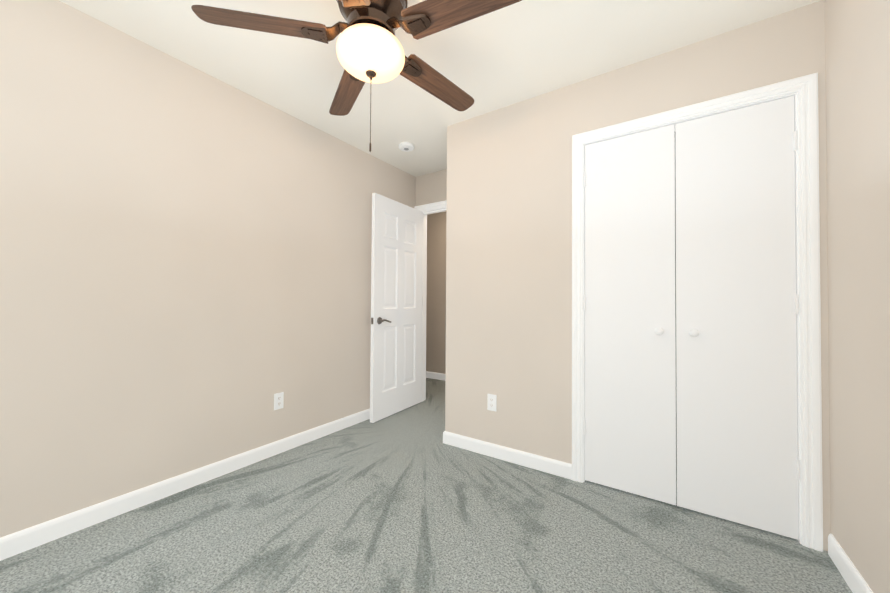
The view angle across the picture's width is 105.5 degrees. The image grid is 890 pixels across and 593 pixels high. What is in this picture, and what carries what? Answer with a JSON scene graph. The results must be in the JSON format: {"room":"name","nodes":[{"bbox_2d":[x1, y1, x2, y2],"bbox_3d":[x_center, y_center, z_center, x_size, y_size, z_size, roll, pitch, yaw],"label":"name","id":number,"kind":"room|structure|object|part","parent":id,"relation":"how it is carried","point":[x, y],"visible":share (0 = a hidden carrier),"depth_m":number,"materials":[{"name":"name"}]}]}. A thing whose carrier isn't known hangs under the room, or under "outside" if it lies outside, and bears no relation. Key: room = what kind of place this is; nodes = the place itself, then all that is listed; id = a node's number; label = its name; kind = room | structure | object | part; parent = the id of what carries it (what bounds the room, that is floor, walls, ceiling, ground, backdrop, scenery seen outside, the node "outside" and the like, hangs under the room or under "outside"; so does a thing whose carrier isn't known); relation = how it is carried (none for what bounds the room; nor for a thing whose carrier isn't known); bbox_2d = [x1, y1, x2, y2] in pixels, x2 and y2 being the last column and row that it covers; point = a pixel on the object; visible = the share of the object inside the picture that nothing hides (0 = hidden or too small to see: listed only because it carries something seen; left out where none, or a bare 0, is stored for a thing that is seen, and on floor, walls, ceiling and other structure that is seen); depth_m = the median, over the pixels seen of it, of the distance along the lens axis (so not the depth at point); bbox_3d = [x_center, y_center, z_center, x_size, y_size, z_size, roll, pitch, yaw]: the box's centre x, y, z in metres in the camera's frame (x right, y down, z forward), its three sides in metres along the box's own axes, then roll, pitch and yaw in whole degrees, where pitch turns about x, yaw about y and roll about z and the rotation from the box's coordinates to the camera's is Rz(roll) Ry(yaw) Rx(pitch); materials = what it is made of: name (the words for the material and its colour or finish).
{"room":"empty bedroom","nodes":[
{"label":"empty bedroom","id":0,"kind":"room"},
{"bbox_2d":[0,0,415,537],"bbox_3d":[-1.639,-0.124,1.804,0.100,2.440,4.575,0,-1,34],"label":"wall","id":1,"kind":"structure","parent":0,"point":[185,266],"depth_m":1.82,"materials":[{"name":"beige paint"}]},
{"bbox_2d":[0,408,369,560],"bbox_3d":[-1.577,1.052,1.788,0.013,0.090,4.458,0,-1,34],"label":"baseboard","id":2,"kind":"structure","parent":1,"relation":"attached to","point":[18,542],"depth_m":1.80,"materials":[{"name":"white wood"}]},
{"bbox_2d":[274,392,283,409],"bbox_3d":[-1.177,0.741,2.397,0.007,0.115,0.070,0,-1,34],"label":"outlet","id":3,"kind":"object","parent":1,"relation":"attached to","point":[279,403],"visible":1,"depth_m":2.39,"materials":[{"name":"white plastic"}]},
{"bbox_2d":[0,378,851,592],"bbox_3d":[-0.697,1.129,1.857,4.800,0.050,5.950,0,-1,34],"label":"floor","id":4,"kind":"structure","parent":0,"point":[407,500],"depth_m":1.54,"materials":[{"name":"carpet"}]},
{"bbox_2d":[415,169,446,205],"bbox_3d":[0.865,-0.089,2.957,2.991,2.440,0.120,0,-1,34],"label":"wall","id":5,"kind":"structure","parent":0,"point":[430,188],"depth_m":3.58,"materials":[{"name":"beige paint"}]},
{"bbox_2d":[414,200,446,210],"bbox_3d":[0.035,-0.949,3.443,0.876,0.064,0.018,0,-1,34],"label":"door trim","id":6,"kind":"structure","parent":5,"relation":"attached to","point":[435,205],"depth_m":3.55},
{"bbox_2d":[422,207,446,401],"bbox_3d":[0.071,0.101,3.481,0.788,2.065,0.122,0,-1,34],"label":"door frame","id":7,"kind":"structure","parent":5,"relation":"attached to","point":[424,277],"depth_m":3.69,"materials":[{"name":"white wood"}]},
{"bbox_2d":[370,193,422,422],"bbox_3d":[-0.451,0.101,3.307,0.127,2.030,0.751,0,-1,31],"label":"door","id":8,"kind":"structure","parent":7,"relation":"attached to","point":[396,312],"depth_m":3.25,"materials":[{"name":"white wood"}]},
{"bbox_3d":[-0.596,0.218,3.065,0.127,0.066,0.191,0,-1,31],"label":"handle","id":9,"kind":"part","parent":8,"relation":"part of","materials":[{"name":"grey metal"}]},
{"bbox_2d":[426,211,446,373],"bbox_3d":[0.837,-0.071,4.170,4.800,2.440,0.100,0,-1,34],"label":"wall","id":10,"kind":"structure","parent":0,"point":[436,304],"depth_m":4.75,"materials":[{"name":"beige paint"}]},
{"bbox_2d":[426,371,445,380],"bbox_3d":[0.798,1.103,4.105,4.600,0.090,0.013,0,-1,34],"label":"baseboard","id":11,"kind":"structure","parent":10,"relation":"attached to","point":[435,375],"depth_m":4.72,"materials":[{"name":"white wood"}]},
{"bbox_2d":[59,0,820,176],"bbox_3d":[-0.681,-1.386,1.897,4.800,0.100,5.950,0,-1,34],"label":"ceiling","id":12,"kind":"structure","parent":0,"point":[520,51],"depth_m":1.83,"materials":[{"name":"paint"}]},
{"bbox_2d":[191,0,521,151],"bbox_3d":[-0.287,-0.988,1.505,1.320,0.702,1.320,0,-1,34],"label":"ceiling fan","id":13,"kind":"object","parent":12,"relation":"hanging from","point":[369,48],"visible":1,"depth_m":1.42,"materials":[{"name":"brown wood"}]},
{"bbox_3d":[-0.758,-1.139,1.413,0.510,0.006,0.132,1,11,-11],"label":"blade","id":14,"kind":"part","parent":13,"relation":"part of","materials":[{"name":"brown wood"}]},
{"bbox_3d":[-0.542,-1.130,1.883,0.132,0.006,0.510,-13,6,-29],"label":"blade","id":15,"kind":"part","parent":13,"relation":"part of","materials":[{"name":"brown wood"}]},
{"bbox_3d":[-0.377,-1.142,1.062,0.132,0.006,0.510,12,1,7],"label":"blade","id":16,"kind":"part","parent":13,"relation":"part of","materials":[{"name":"brown wood"}]},
{"bbox_3d":[-0.327,-1.056,1.498,0.296,0.135,0.296,0,-1,34],"label":"globe","id":17,"kind":"part","parent":13,"relation":"part of"},
{"bbox_3d":[-0.328,-0.815,1.494,0.046,0.354,0.046,0,-1,34],"label":"chain","id":18,"kind":"part","parent":13,"relation":"part of","materials":[{"name":"brown metal"}]},
{"bbox_3d":[-0.028,-1.128,1.823,0.132,0.006,0.510,-17,-12,41],"label":"blade","id":19,"kind":"part","parent":13,"relation":"part of","materials":[{"name":"brown wood"}]},
{"bbox_3d":[0.074,-1.135,1.316,0.510,0.006,0.132,0,-13,25],"label":"blade","id":20,"kind":"part","parent":13,"relation":"part of","materials":[{"name":"brown wood"}]},
{"bbox_2d":[399,142,413,151],"bbox_3d":[-0.336,-1.297,2.939,0.134,0.041,0.134,0,-1,34],"label":"smoke detector","id":21,"kind":"object","parent":12,"relation":"attached to","point":[406,146],"visible":1,"depth_m":2.91,"materials":[{"name":"white plastic"}]},
{"bbox_2d":[445,0,829,550],"bbox_3d":[0.875,-0.103,2.091,2.015,2.440,0.100,0,-1,34],"label":"wall","id":22,"kind":"structure","parent":0,"point":[509,267],"depth_m":2.20,"materials":[{"name":"beige paint"}]},
{"bbox_2d":[487,394,496,411],"bbox_3d":[0.329,0.744,2.373,0.070,0.115,0.007,0,-1,34],"label":"outlet","id":23,"kind":"object","parent":22,"relation":"attached to","point":[490,401],"visible":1,"depth_m":2.37,"materials":[{"name":"white plastic"}]},
{"bbox_2d":[443,431,571,479],"bbox_3d":[0.572,1.079,2.615,0.948,0.090,0.701,0,-1,34],"label":"baseboard","id":24,"kind":"structure","parent":22,"relation":"attached to","point":[541,463],"depth_m":2.28,"materials":[{"name":"white wood"}]},
{"bbox_2d":[583,172,587,434],"bbox_3d":[0.850,0.037,2.042,0.026,1.583,0.014,0,-1,34],"label":"left closet door hinges","id":25,"kind":"object","parent":22,"relation":"attached to","point":[585,306],"visible":0.98,"depth_m":2.04,"materials":[{"name":"white metal"}]},
{"bbox_2d":[585,124,675,504],"bbox_3d":[1.036,0.090,1.923,0.453,2.028,0.068,0,-1,34],"label":"closet door","id":26,"kind":"structure","parent":22,"relation":"in","point":[630,376],"depth_m":1.91,"materials":[{"name":"white wood"}]},
{"bbox_3d":[1.154,0.187,1.822,0.041,0.041,0.036,0,-1,34],"label":"knob","id":27,"kind":"part","parent":26,"relation":"part of","materials":[{"name":"white"}]},
{"bbox_2d":[572,72,822,551],"bbox_3d":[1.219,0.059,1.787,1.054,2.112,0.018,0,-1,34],"label":"trim","id":28,"kind":"structure","parent":22,"relation":"attached to","point":[805,88],"depth_m":1.52,"materials":[{"name":"white wood"}]},
{"bbox_2d":[675,96,797,539],"bbox_3d":[1.415,0.088,1.670,0.453,2.028,0.068,0,-1,34],"label":"closet door","id":29,"kind":"structure","parent":22,"relation":"in","point":[736,383],"depth_m":1.66,"materials":[{"name":"white wood"}]},
{"bbox_3d":[1.279,0.186,1.739,0.041,0.041,0.036,0,-1,34],"label":"knob","id":30,"kind":"part","parent":29,"relation":"part of","materials":[{"name":"white"}]},
{"bbox_2d":[789,131,800,479],"bbox_3d":[1.597,0.034,1.545,0.026,1.583,0.014,0,-1,34],"label":"right closet door hinges","id":31,"kind":"object","parent":22,"relation":"attached to","point":[794,309],"visible":1,"depth_m":1.54,"materials":[{"name":"white metal"}]},
{"bbox_2d":[675,177,676,479],"bbox_3d":[1.317,-0.099,2.169,1.296,2.440,0.020,0,-1,34],"label":"gap","id":32,"kind":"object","parent":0,"point":[675,311],"depth_m":2.09,"materials":[{"name":"grey"}]},
{"bbox_2d":[824,0,889,592],"bbox_3d":[0.911,-0.132,0.238,0.100,2.440,4.595,0,-1,34],"label":"wall","id":33,"kind":"structure","parent":0,"point":[857,61],"depth_m":1.24,"materials":[{"name":"beige paint"}]},
{"bbox_2d":[828,533,872,592],"bbox_3d":[0.623,1.036,-0.101,0.013,0.090,3.751,0,-1,34],"label":"baseboard","id":34,"kind":"structure","parent":33,"relation":"attached to","point":[850,573],"depth_m":1.31,"materials":[{"name":"white wood"}]}
]}

